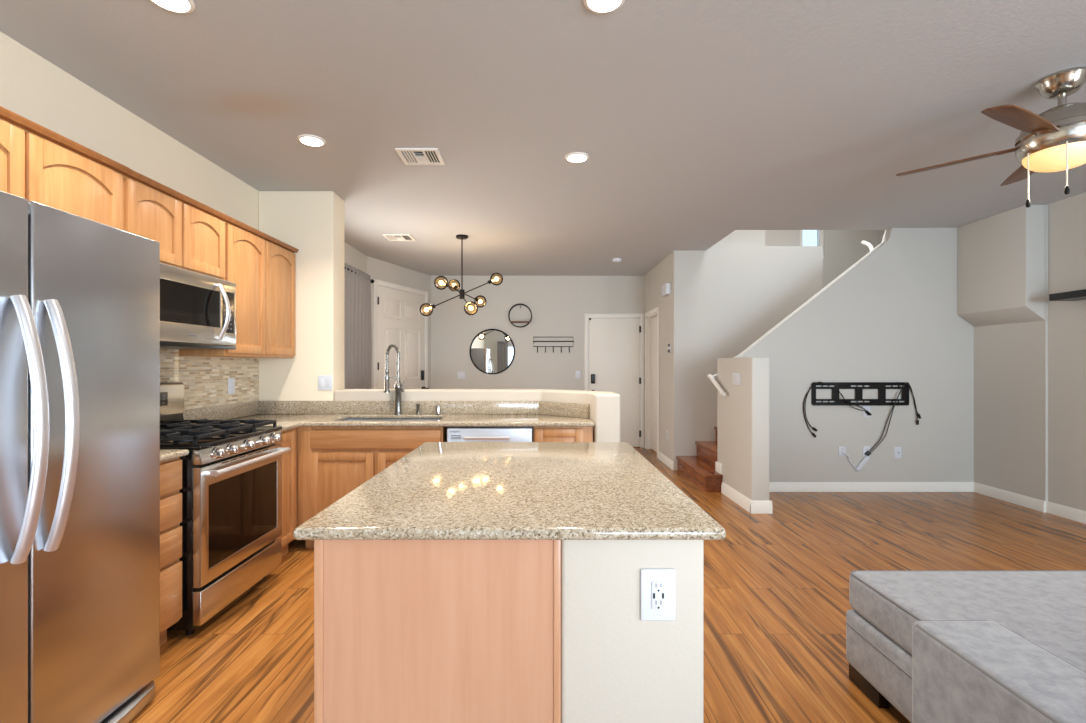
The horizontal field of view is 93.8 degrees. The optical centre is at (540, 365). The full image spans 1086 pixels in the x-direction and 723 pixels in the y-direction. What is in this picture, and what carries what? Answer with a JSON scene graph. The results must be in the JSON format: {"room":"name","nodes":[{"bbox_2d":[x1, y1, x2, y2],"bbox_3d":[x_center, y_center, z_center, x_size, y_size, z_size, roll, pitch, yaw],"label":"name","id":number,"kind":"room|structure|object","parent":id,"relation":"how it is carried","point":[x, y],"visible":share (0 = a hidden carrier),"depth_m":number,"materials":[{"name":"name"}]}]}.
{"room":"open-plan kitchen","nodes":[
{"label":"open-plan kitchen","id":0,"kind":"room"},
{"bbox_2d":[0,32,258,229],"bbox_3d":[-2.390,-0.062,-0.170,0.200,2.705,9.060,0,0,0],"label":"wall","id":1,"kind":"structure","parent":0,"point":[32,87],"depth_m":2.70,"materials":[{"name":"beige paint"}]},
{"bbox_2d":[0,106,129,229],"bbox_3d":[-2.120,-0.724,1.956,0.336,0.427,0.912,0,0,0],"label":"upper cabinet","id":2,"kind":"object","parent":1,"relation":"attached to","point":[38,164],"visible":0.56,"depth_m":2.07,"materials":[{"name":"brown wood"}]},
{"bbox_2d":[121,169,229,279],"bbox_3d":[-2.123,-0.731,2.805,0.330,0.412,0.782,0,0,0],"label":"upper cabinet","id":3,"kind":"object","parent":1,"relation":"attached to","point":[190,233],"visible":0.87,"depth_m":2.75,"materials":[{"name":"brown wood"}]},
{"bbox_2d":[160,263,235,348],"bbox_3d":[-2.059,-0.310,2.791,0.462,0.420,0.757,0,0,0],"label":"microwave","id":4,"kind":"object","parent":3,"relation":"attached to","point":[198,311],"visible":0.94,"depth_m":2.80,"materials":[{"name":"grey metal"}]},
{"bbox_2d":[160,349,258,409],"bbox_3d":[-2.286,0.090,3.030,0.008,0.400,2.160,0,0,0],"label":"backsplash","id":5,"kind":"structure","parent":1,"relation":"attached to","point":[204,379],"depth_m":3.51,"materials":[{"name":"tile"}]},
{"bbox_2d":[228,378,234,393],"bbox_3d":[-2.276,0.150,3.740,0.011,0.120,0.075,0,0,0],"label":"wall outlet","id":6,"kind":"object","parent":1,"relation":"attached to","point":[231,381],"visible":1,"depth_m":3.73,"materials":[{"name":"white plastic"}]},
{"bbox_2d":[179,217,298,357],"bbox_3d":[-2.123,-0.498,3.652,0.330,0.877,0.908,0,0,0],"label":"upper cabinet","id":7,"kind":"object","parent":1,"relation":"attached to","point":[262,267],"visible":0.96,"depth_m":3.58,"materials":[{"name":"brown wood"}]},
{"bbox_2d":[259,191,343,400],"bbox_3d":[-1.986,-0.062,4.235,0.607,2.705,0.250,0,0,0],"label":"wall","id":8,"kind":"structure","parent":0,"point":[310,222],"depth_m":4.11,"materials":[{"name":"beige paint"}]},
{"bbox_2d":[318,375,331,389],"bbox_3d":[-1.745,0.140,4.104,0.118,0.120,0.011,0,0,0],"label":"light switch","id":9,"kind":"object","parent":8,"relation":"attached to","point":[324,381],"visible":1,"depth_m":4.10,"materials":[{"name":"white plastic"}]},
{"bbox_2d":[344,242,366,273],"bbox_3d":[-2.350,-0.062,5.480,0.200,2.705,2.240,0,0,0],"label":"wall","id":10,"kind":"structure","parent":0,"point":[353,257],"depth_m":6.13,"materials":[{"name":"grey paint"}]},
{"bbox_2d":[344,266,373,282],"bbox_3d":[-2.195,-1.080,5.527,0.111,0.052,2.027,0,0,0],"label":"curtain rod","id":11,"kind":"object","parent":10,"relation":"attached to","point":[371,280],"visible":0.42,"depth_m":6.03,"materials":[{"name":"black metal"}]},
{"bbox_2d":[344,263,371,388],"bbox_3d":[-2.162,0.040,5.968,0.086,2.340,0.944,0,0,-1],"label":"curtain","id":12,"kind":"object","parent":11,"relation":"hanging from","point":[357,288],"visible":0.59,"depth_m":5.93,"materials":[{"name":"grey fabric"}]},
{"bbox_2d":[367,256,430,388],"bbox_3d":[-2.063,-0.062,7.305,0.150,2.705,1.569,0,0,20],"label":"wall","id":13,"kind":"structure","parent":0,"point":[377,269],"depth_m":7.25,"materials":[{"name":"grey paint"}]},
{"bbox_2d":[373,279,428,388],"bbox_3d":[-1.959,0.075,7.277,0.065,2.430,1.293,0,0,20],"label":"door","id":14,"kind":"structure","parent":13,"relation":"in","point":[398,320],"depth_m":7.25,"materials":[{"name":"white paint"}]},
{"bbox_2d":[334,389,619,441],"bbox_3d":[-0.501,0.744,4.112,2.354,1.092,0.665,0,0,17],"label":"wall","id":15,"kind":"structure","parent":0,"point":[604,405],"depth_m":4.11,"materials":[{"name":"beige paint"}]},
{"bbox_2d":[431,276,644,446],"bbox_3d":[0.010,-0.062,8.100,3.580,2.705,0.200,0,0,0],"label":"wall","id":16,"kind":"structure","parent":0,"point":[558,305],"depth_m":8.00,"materials":[{"name":"grey paint"}]},
{"bbox_2d":[457,372,465,378],"bbox_3d":[-1.252,0.155,7.995,0.130,0.120,0.011,0,0,0],"label":"light switch","id":17,"kind":"object","parent":16,"relation":"attached to","point":[460,375],"visible":1,"depth_m":7.99,"materials":[{"name":"white plastic"}]},
{"bbox_2d":[469,329,514,373],"bbox_3d":[-0.767,-0.219,7.988,0.718,0.718,0.024,0,0,0],"label":"wall mirror","id":18,"kind":"object","parent":16,"relation":"attached to","point":[491,351],"visible":1,"depth_m":7.99,"materials":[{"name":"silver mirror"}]},
{"bbox_2d":[508,303,531,327],"bbox_3d":[-0.324,-0.779,7.936,0.368,0.368,0.121,0,0,0],"label":"shelf","id":19,"kind":"object","parent":16,"relation":"attached to","point":[520,304],"visible":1,"depth_m":7.89,"materials":[{"name":"black metal"}]},
{"bbox_2d":[533,337,573,352],"bbox_3d":[0.194,-0.327,7.934,0.636,0.251,0.120,0,0,0],"label":"coat rack","id":20,"kind":"object","parent":16,"relation":"attached to","point":[533,337],"visible":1,"depth_m":7.98,"materials":[{"name":"black metal"}]},
{"bbox_2d":[575,371,580,377],"bbox_3d":[0.583,0.140,7.995,0.080,0.120,0.011,0,0,0],"label":"light switch","id":21,"kind":"object","parent":16,"relation":"attached to","point":[577,373],"visible":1,"depth_m":7.99,"materials":[{"name":"white plastic"}]},
{"bbox_2d":[584,314,643,447],"bbox_3d":[1.155,0.237,7.968,0.942,2.106,0.065,0,0,0],"label":"door","id":22,"kind":"structure","parent":16,"relation":"in","point":[613,343],"depth_m":7.99,"materials":[{"name":"white paint"}]},
{"bbox_2d":[0,0,1085,275],"bbox_3d":[1.250,-1.540,1.750,7.700,0.250,13.100,0,0,0],"label":"ceiling","id":23,"kind":"structure","parent":0,"point":[698,123],"depth_m":2.75,"materials":[{"name":"paint"}]},
{"bbox_2d":[150,0,194,13],"bbox_3d":[-1.430,-1.409,1.955,0.164,0.012,0.164,0,0,0],"label":"recessed light","id":24,"kind":"object","parent":23,"relation":"in","point":[176,6],"visible":1,"depth_m":1.98,"materials":[{"name":"white"}]},
{"bbox_2d":[297,134,325,146],"bbox_3d":[-1.440,-1.409,3.190,0.164,0.012,0.164,0,0,0],"label":"recessed light","id":25,"kind":"object","parent":23,"relation":"in","point":[307,139],"visible":1,"depth_m":3.17,"materials":[{"name":"white paint"}]},
{"bbox_2d":[382,234,415,240],"bbox_3d":[-1.560,-1.409,5.600,0.300,0.012,0.280,0,0,0],"label":"ceiling vent","id":26,"kind":"object","parent":23,"relation":"in","point":[391,237],"visible":1,"depth_m":5.59,"materials":[{"name":"white metal"}]},
{"bbox_2d":[395,148,444,164],"bbox_3d":[-0.810,-1.409,3.430,0.280,0.012,0.260,0,0,0],"label":"ceiling vent","id":27,"kind":"object","parent":23,"relation":"in","point":[409,156],"visible":1,"depth_m":3.42,"materials":[{"name":"white metal"}]},
{"bbox_2d":[419,234,502,315],"bbox_3d":[-0.863,-0.962,5.550,0.750,0.907,0.930,0,0,24],"label":"chandelier","id":28,"kind":"object","parent":23,"relation":"hanging from","point":[462,237],"visible":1,"depth_m":5.53,"materials":[{"name":"black metal"}]},
{"bbox_2d":[565,152,588,162],"bbox_3d":[0.245,-1.409,3.450,0.164,0.012,0.164,0,0,0],"label":"recessed light","id":29,"kind":"object","parent":23,"relation":"in","point":[575,157],"visible":1,"depth_m":3.43,"materials":[{"name":"white"}]},
{"bbox_2d":[583,0,624,13],"bbox_3d":[0.244,-1.409,1.955,0.164,0.012,0.164,0,0,0],"label":"recessed light","id":30,"kind":"object","parent":23,"relation":"in","point":[596,6],"visible":1,"depth_m":1.98,"materials":[{"name":"white"}]},
{"bbox_2d":[612,258,621,261],"bbox_3d":[1.010,-1.395,6.750,0.136,0.040,0.136,0,0,0],"label":"smoke detector","id":31,"kind":"object","parent":23,"relation":"attached to","point":[613,259],"visible":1,"depth_m":6.70,"materials":[{"name":"white plastic"}]},
{"bbox_2d":[896,67,1085,207],"bbox_3d":[2.593,-1.098,2.472,1.289,0.634,1.287,0,0,0],"label":"ceiling fan","id":32,"kind":"object","parent":23,"relation":"hanging from","point":[1052,140],"visible":1,"depth_m":2.43,"materials":[{"name":"silver metal"}]},
{"bbox_2d":[129,447,1085,722],"bbox_3d":[1.250,1.350,1.750,7.700,0.120,13.100,0,0,0],"label":"floor","id":33,"kind":"structure","parent":0,"point":[776,587],"depth_m":2.74,"materials":[{"name":"laminate"}]},
{"bbox_2d":[0,191,159,722],"bbox_3d":[-1.830,0.395,1.544,0.852,1.761,0.908,0,0,0],"label":"refrigerator","id":34,"kind":"object","parent":33,"relation":"on","point":[80,296],"visible":1,"depth_m":1.63,"materials":[{"name":"grey metal"}]},
{"bbox_2d":[160,457,181,645],"bbox_3d":[-1.970,0.856,2.196,0.613,0.868,0.351,0,0,0],"label":"base cabinet","id":35,"kind":"object","parent":33,"relation":"on","point":[170,470],"visible":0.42,"depth_m":2.29,"materials":[{"name":"brown wood"}]},
{"bbox_2d":[160,449,188,461],"bbox_3d":[-1.968,0.352,2.198,0.645,0.135,0.352,0,0,0],"label":"countertop","id":36,"kind":"structure","parent":35,"relation":"on","point":[165,454],"depth_m":2.30,"materials":[{"name":"stone"}]},
{"bbox_2d":[160,382,290,634],"bbox_3d":[-1.888,0.695,2.764,0.744,1.190,0.757,0,0,0],"label":"gas range","id":37,"kind":"object","parent":33,"relation":"on","point":[231,491],"visible":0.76,"depth_m":2.63,"materials":[{"name":"silver metal"}]},
{"bbox_2d":[160,426,281,449],"bbox_3d":[-1.908,0.385,2.764,0.624,0.025,0.757,0,0,0],"label":"cooktop","id":38,"kind":"object","parent":37,"relation":"in","point":[230,439],"depth_m":2.60,"materials":[{"name":"black metal"}]},
{"bbox_2d":[276,428,296,555],"bbox_3d":[-1.972,0.856,3.333,0.610,0.868,0.359,0,0,0],"label":"base cabinet","id":39,"kind":"object","parent":33,"relation":"on","point":[289,459],"visible":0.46,"depth_m":3.39,"materials":[{"name":"brown wood"}]},
{"bbox_2d":[183,401,593,430],"bbox_3d":[-0.962,0.352,3.627,2.656,0.135,0.962,0,0,0],"label":"countertop","id":40,"kind":"structure","parent":39,"relation":"on","point":[288,415],"depth_m":3.96,"materials":[{"name":"stone"}]},
{"bbox_2d":[342,419,439,420],"bbox_3d":[-1.125,0.531,3.820,0.804,0.218,0.440,0,0,0],"label":"sink","id":41,"kind":"object","parent":40,"relation":"in","point":[346,419],"visible":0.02,"depth_m":4.03,"materials":[{"name":"silver metal"}]},
{"bbox_2d":[384,344,403,414],"bbox_3d":[-1.170,0.109,4.049,0.158,0.562,0.064,0,0,-15],"label":"kitchen faucet","id":42,"kind":"object","parent":40,"relation":"on","point":[398,388],"visible":1,"depth_m":4.04,"materials":[{"name":"silver metal"}]},
{"bbox_2d":[415,403,420,414],"bbox_3d":[-0.980,0.343,4.029,0.040,0.094,0.082,0,0,0],"label":"soap dispenser","id":43,"kind":"object","parent":40,"relation":"on","point":[417,404],"visible":1,"depth_m":4.04,"materials":[{"name":"silver metal"}]},
{"bbox_2d":[297,418,446,547],"bbox_3d":[-1.186,0.856,3.810,1.006,0.868,0.590,0,0,0],"label":"base cabinet","id":44,"kind":"object","parent":33,"relation":"on","point":[332,462],"visible":0.35,"depth_m":3.52,"materials":[{"name":"brown wood"}]},
{"bbox_2d":[447,427,533,441],"bbox_3d":[-0.356,0.857,3.775,0.600,0.867,0.641,0,0,0],"label":"dishwasher","id":45,"kind":"object","parent":33,"relation":"on","point":[454,434],"visible":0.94,"depth_m":3.50,"materials":[{"name":"white metal"}]},
{"bbox_2d":[314,540,703,722],"bbox_3d":[-0.078,0.856,1.905,0.966,0.868,1.300,0,0,0],"label":"kitchen island","id":46,"kind":"object","parent":33,"relation":"on","point":[406,631],"visible":0.59,"depth_m":1.26,"materials":[{"name":"brown wood"}]},
{"bbox_2d":[293,442,725,539],"bbox_3d":[-0.075,0.406,1.907,1.044,0.031,1.385,0,0,0],"label":"island countertop","id":47,"kind":"structure","parent":46,"relation":"on","point":[437,490],"depth_m":1.48,"materials":[{"name":"stone"}]},
{"bbox_2d":[640,569,674,620],"bbox_3d":[0.288,0.565,1.250,0.086,0.127,0.011,0,0,0],"label":"wall outlet","id":48,"kind":"object","parent":46,"relation":"attached to","point":[657,586],"visible":1,"depth_m":1.25,"materials":[{"name":"white plastic"}]},
{"bbox_2d":[652,581,664,608],"bbox_3d":[0.288,0.565,1.248,0.033,0.068,0.006,0,0,0],"label":"socket","id":49,"kind":"object","parent":48,"relation":"attached to","point":[658,587],"depth_m":1.25,"materials":[{"name":"white plastic"}]},
{"bbox_2d":[534,427,592,441],"bbox_3d":[0.154,0.856,3.795,0.412,0.868,0.560,0,0,0],"label":"base cabinet","id":50,"kind":"object","parent":33,"relation":"on","point":[541,434],"visible":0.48,"depth_m":3.52,"materials":[{"name":"brown wood"}]},
{"bbox_2d":[676,427,722,491],"bbox_3d":[2.728,0.480,5.702,2.135,1.620,1.104,0,0,0],"label":"staircase","id":51,"kind":"structure","parent":33,"relation":"on","point":[700,469],"depth_m":5.67,"materials":[{"name":"brown wood"}]},
{"bbox_2d":[846,570,1085,722],"bbox_3d":[2.015,0.890,1.137,1.970,0.800,1.954,0,0,0],"label":"sectional sofa","id":52,"kind":"object","parent":33,"relation":"on","point":[937,646],"visible":1,"depth_m":1.67,"materials":[{"name":"grey fabric"}]},
{"bbox_2d":[849,571,1085,671],"bbox_3d":[2.132,0.922,1.263,1.736,0.159,1.686,0,0,0],"label":"cushion","id":53,"kind":"object","parent":52,"relation":"on","point":[1047,609],"depth_m":1.85,"materials":[{"name":"grey fabric"}]},
{"bbox_2d":[645,254,670,459],"bbox_3d":[1.718,-0.062,7.198,0.160,2.705,1.604,0,0,0],"label":"wall","id":54,"kind":"structure","parent":0,"point":[659,275],"depth_m":6.79,"materials":[{"name":"grey paint"}]},
{"bbox_2d":[645,307,658,457],"bbox_3d":[1.703,0.237,7.480,0.170,2.106,0.892,0,0,0],"label":"door","id":55,"kind":"structure","parent":54,"relation":"in","point":[651,319],"depth_m":7.71,"materials":[{"name":"white paint"}]},
{"bbox_2d":[658,452,673,469],"bbox_3d":[1.630,1.240,6.645,0.016,0.100,0.778,0,0,0],"label":"baseboard","id":56,"kind":"structure","parent":54,"relation":"attached to","point":[661,457],"depth_m":6.59,"materials":[{"name":"white paint"}]},
{"bbox_2d":[662,283,670,296],"bbox_3d":[1.607,-0.970,6.520,0.062,0.140,0.260,0,0,0],"label":"box","id":57,"kind":"object","parent":54,"relation":"attached to","point":[666,288],"visible":1,"depth_m":6.41,"materials":[{"name":"white plastic"}]},
{"bbox_2d":[662,285,665,294],"bbox_3d":[1.578,-0.970,6.513,0.002,0.110,0.195,0,0,0],"label":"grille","id":58,"kind":"object","parent":57,"relation":"attached to","point":[664,286],"depth_m":6.49,"materials":[{"name":"white plastic"}]},
{"bbox_2d":[668,343,670,352],"bbox_3d":[1.627,-0.220,6.440,0.021,0.124,0.100,0,0,0],"label":"thermostat","id":59,"kind":"object","parent":54,"relation":"attached to","point":[669,344],"visible":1,"depth_m":6.40,"materials":[{"name":"white plastic"}]},
{"bbox_2d":[717,357,768,500],"bbox_3d":[1.922,0.608,4.880,0.156,1.364,0.880,0,0,0],"label":"wall","id":60,"kind":"structure","parent":0,"point":[743,412],"depth_m":4.58,"materials":[{"name":"grey paint"}]},
{"bbox_2d":[715,461,722,473],"bbox_3d":[1.836,1.056,5.242,0.020,0.103,0.165,0,0,0],"label":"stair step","id":61,"kind":"structure","parent":60,"relation":"attached to","point":[718,466],"depth_m":5.22,"materials":[{"name":"white paint"}]},
{"bbox_2d":[721,482,752,512],"bbox_3d":[1.836,1.235,4.787,0.016,0.110,0.725,0,0,0],"label":"baseboard","id":62,"kind":"structure","parent":60,"relation":"attached to","point":[740,499],"depth_m":4.75,"materials":[{"name":"white paint"}]},
{"bbox_2d":[733,373,740,384],"bbox_3d":[1.839,0.127,4.780,0.011,0.115,0.190,0,0,0],"label":"light switch","id":63,"kind":"object","parent":60,"relation":"attached to","point":[736,376],"visible":1,"depth_m":4.76,"materials":[{"name":"white plastic"}]},
{"bbox_2d":[750,501,771,513],"bbox_3d":[1.922,1.235,4.432,0.188,0.110,0.016,0,0,0],"label":"baseboard","id":64,"kind":"structure","parent":60,"relation":"attached to","point":[758,507],"depth_m":4.42,"materials":[{"name":"white paint"}]},
{"bbox_2d":[671,230,822,469],"bbox_3d":[2.554,-1.310,6.326,1.832,5.200,0.140,0,0,0],"label":"wall","id":65,"kind":"structure","parent":0,"point":[726,296],"depth_m":6.25,"materials":[{"name":"grey paint"}]},
{"bbox_2d":[733,227,973,481],"bbox_3d":[3.450,-1.385,6.290,3.100,5.350,2.220,0,0,0],"label":"wall","id":66,"kind":"structure","parent":0,"point":[891,316],"depth_m":5.20,"materials":[{"name":"grey paint"}]},
{"bbox_2d":[707,241,873,395],"bbox_3d":[2.698,-0.550,5.436,2.014,1.718,0.453,0,0,-14],"label":"handrail","id":67,"kind":"object","parent":66,"relation":"attached to","point":[869,245],"visible":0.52,"depth_m":5.31,"materials":[{"name":"white paint"}]},
{"bbox_2d":[800,230,823,258],"bbox_3d":[3.845,-1.860,7.255,0.350,0.700,0.070,0,0,0],"label":"window","id":68,"kind":"structure","parent":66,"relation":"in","point":[820,232],"depth_m":7.22,"materials":[{"name":"white paint"}]},
{"bbox_2d":[838,446,845,455],"bbox_3d":[3.081,0.875,5.196,0.075,0.095,0.008,0,0,0],"label":"wall outlet","id":69,"kind":"object","parent":66,"relation":"attached to","point":[841,449],"visible":1,"depth_m":5.19,"materials":[{"name":"white plastic"}]},
{"bbox_2d":[844,453,869,471],"bbox_3d":[3.219,0.988,5.182,0.262,0.193,0.029,0,0,-1],"label":"power adapter","id":70,"kind":"object","parent":66,"relation":"attached to","point":[866,458],"visible":1,"depth_m":5.17,"materials":[{"name":"white plastic"}]},
{"bbox_2d":[811,382,908,404],"bbox_3d":[3.258,0.289,5.185,0.983,0.236,0.030,0,0,0],"label":"mount","id":71,"kind":"object","parent":66,"relation":"attached to","point":[881,386],"visible":1,"depth_m":5.18,"materials":[{"name":"black metal"}]},
{"bbox_2d":[803,383,825,436],"bbox_3d":[2.788,0.455,5.178,0.226,0.560,0.039,0,0,13],"label":"cable","id":72,"kind":"object","parent":71,"relation":"hanging from","point":[813,434],"visible":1,"depth_m":5.18,"materials":[{"name":"black plastic"}]},
{"bbox_2d":[805,382,824,430],"bbox_3d":[2.784,0.418,5.167,0.189,0.510,0.056,0,0,0],"label":"cable","id":73,"kind":"object","parent":71,"relation":"hanging from","point":[813,428],"visible":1,"depth_m":5.18,"materials":[{"name":"black plastic"}]},
{"bbox_2d":[838,390,868,414],"bbox_3d":[3.187,0.380,5.170,0.342,0.262,0.025,0,0,-6],"label":"cable","id":74,"kind":"object","parent":71,"relation":"hanging from","point":[838,390],"visible":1,"depth_m":5.17,"materials":[{"name":"black plastic"}]},
{"bbox_2d":[841,393,871,414],"bbox_3d":[3.202,0.395,5.168,0.331,0.231,0.025,0,0,-4],"label":"cable","id":75,"kind":"object","parent":71,"relation":"hanging from","point":[869,413],"visible":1,"depth_m":5.16,"materials":[{"name":"black plastic"}]},
{"bbox_2d":[865,390,901,454],"bbox_3d":[3.482,0.583,5.176,0.356,0.668,0.025,0,0,4],"label":"cable","id":76,"kind":"object","parent":71,"relation":"hanging from","point":[867,452],"visible":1,"depth_m":5.18,"materials":[{"name":"black plastic"}]},
{"bbox_2d":[867,392,899,455],"bbox_3d":[3.477,0.599,5.166,0.325,0.658,0.028,0,0,4],"label":"cable","id":77,"kind":"object","parent":71,"relation":"hanging from","point":[869,453],"visible":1,"depth_m":5.17,"materials":[{"name":"black plastic"}]},
{"bbox_2d":[900,384,918,424],"bbox_3d":[3.742,0.394,5.161,0.224,0.419,0.026,0,0,-11],"label":"cable","id":78,"kind":"object","parent":71,"relation":"hanging from","point":[917,420],"visible":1,"depth_m":5.18,"materials":[{"name":"black plastic"}]},
{"bbox_2d":[905,383,920,418],"bbox_3d":[3.765,0.361,5.172,0.230,0.364,0.026,0,0,-8],"label":"cable","id":79,"kind":"object","parent":71,"relation":"hanging from","point":[919,416],"visible":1,"depth_m":5.18,"materials":[{"name":"black plastic"}]},
{"bbox_2d":[863,406,869,416],"bbox_3d":[3.332,0.474,5.196,0.075,0.115,0.008,0,0,0],"label":"wall outlet","id":80,"kind":"object","parent":66,"relation":"attached to","point":[867,408],"visible":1,"depth_m":5.19,"materials":[{"name":"white plastic"}]},
{"bbox_2d":[863,446,869,456],"bbox_3d":[3.332,0.880,5.196,0.075,0.115,0.008,0,0,0],"label":"wall outlet","id":81,"kind":"object","parent":66,"relation":"attached to","point":[865,448],"visible":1,"depth_m":5.19,"materials":[{"name":"white plastic"}]},
{"bbox_2d":[769,482,973,491],"bbox_3d":[3.215,1.241,5.192,2.430,0.098,0.016,0,0,0],"label":"baseboard","id":82,"kind":"structure","parent":66,"relation":"attached to","point":[773,486],"depth_m":5.18,"materials":[{"name":"white paint"}]},
{"bbox_2d":[894,447,900,457],"bbox_3d":[3.649,0.891,5.191,0.075,0.115,0.018,0,0,0],"label":"wall outlet","id":83,"kind":"object","parent":66,"relation":"attached to","point":[897,450],"visible":1,"depth_m":5.19,"materials":[{"name":"white plastic"}]},
{"bbox_2d":[957,205,1045,326],"bbox_3d":[4.349,-0.905,4.830,0.182,1.020,0.740,0,0,0],"label":"soffit","id":84,"kind":"structure","parent":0,"point":[1001,257],"depth_m":4.68,"materials":[{"name":"grey paint"}]},
{"bbox_2d":[974,192,1085,510],"bbox_3d":[4.540,-0.062,0.250,0.220,2.705,9.900,0,0,0],"label":"wall","id":85,"kind":"structure","parent":0,"point":[1030,377],"depth_m":4.46,"materials":[{"name":"grey paint"}]},
{"bbox_2d":[974,482,1085,523],"bbox_3d":[4.432,1.241,0.350,0.036,0.098,9.700,0,0,0],"label":"baseboard","id":86,"kind":"structure","parent":85,"relation":"attached to","point":[1025,501],"depth_m":4.56,"materials":[{"name":"white paint"}]},
{"bbox_2d":[1049,289,1085,300],"bbox_3d":[4.345,-0.567,3.220,0.210,0.057,2.040,0,0,0],"label":"floating shelf","id":87,"kind":"object","parent":85,"relation":"attached to","point":[1076,295],"visible":1,"depth_m":4.10,"materials":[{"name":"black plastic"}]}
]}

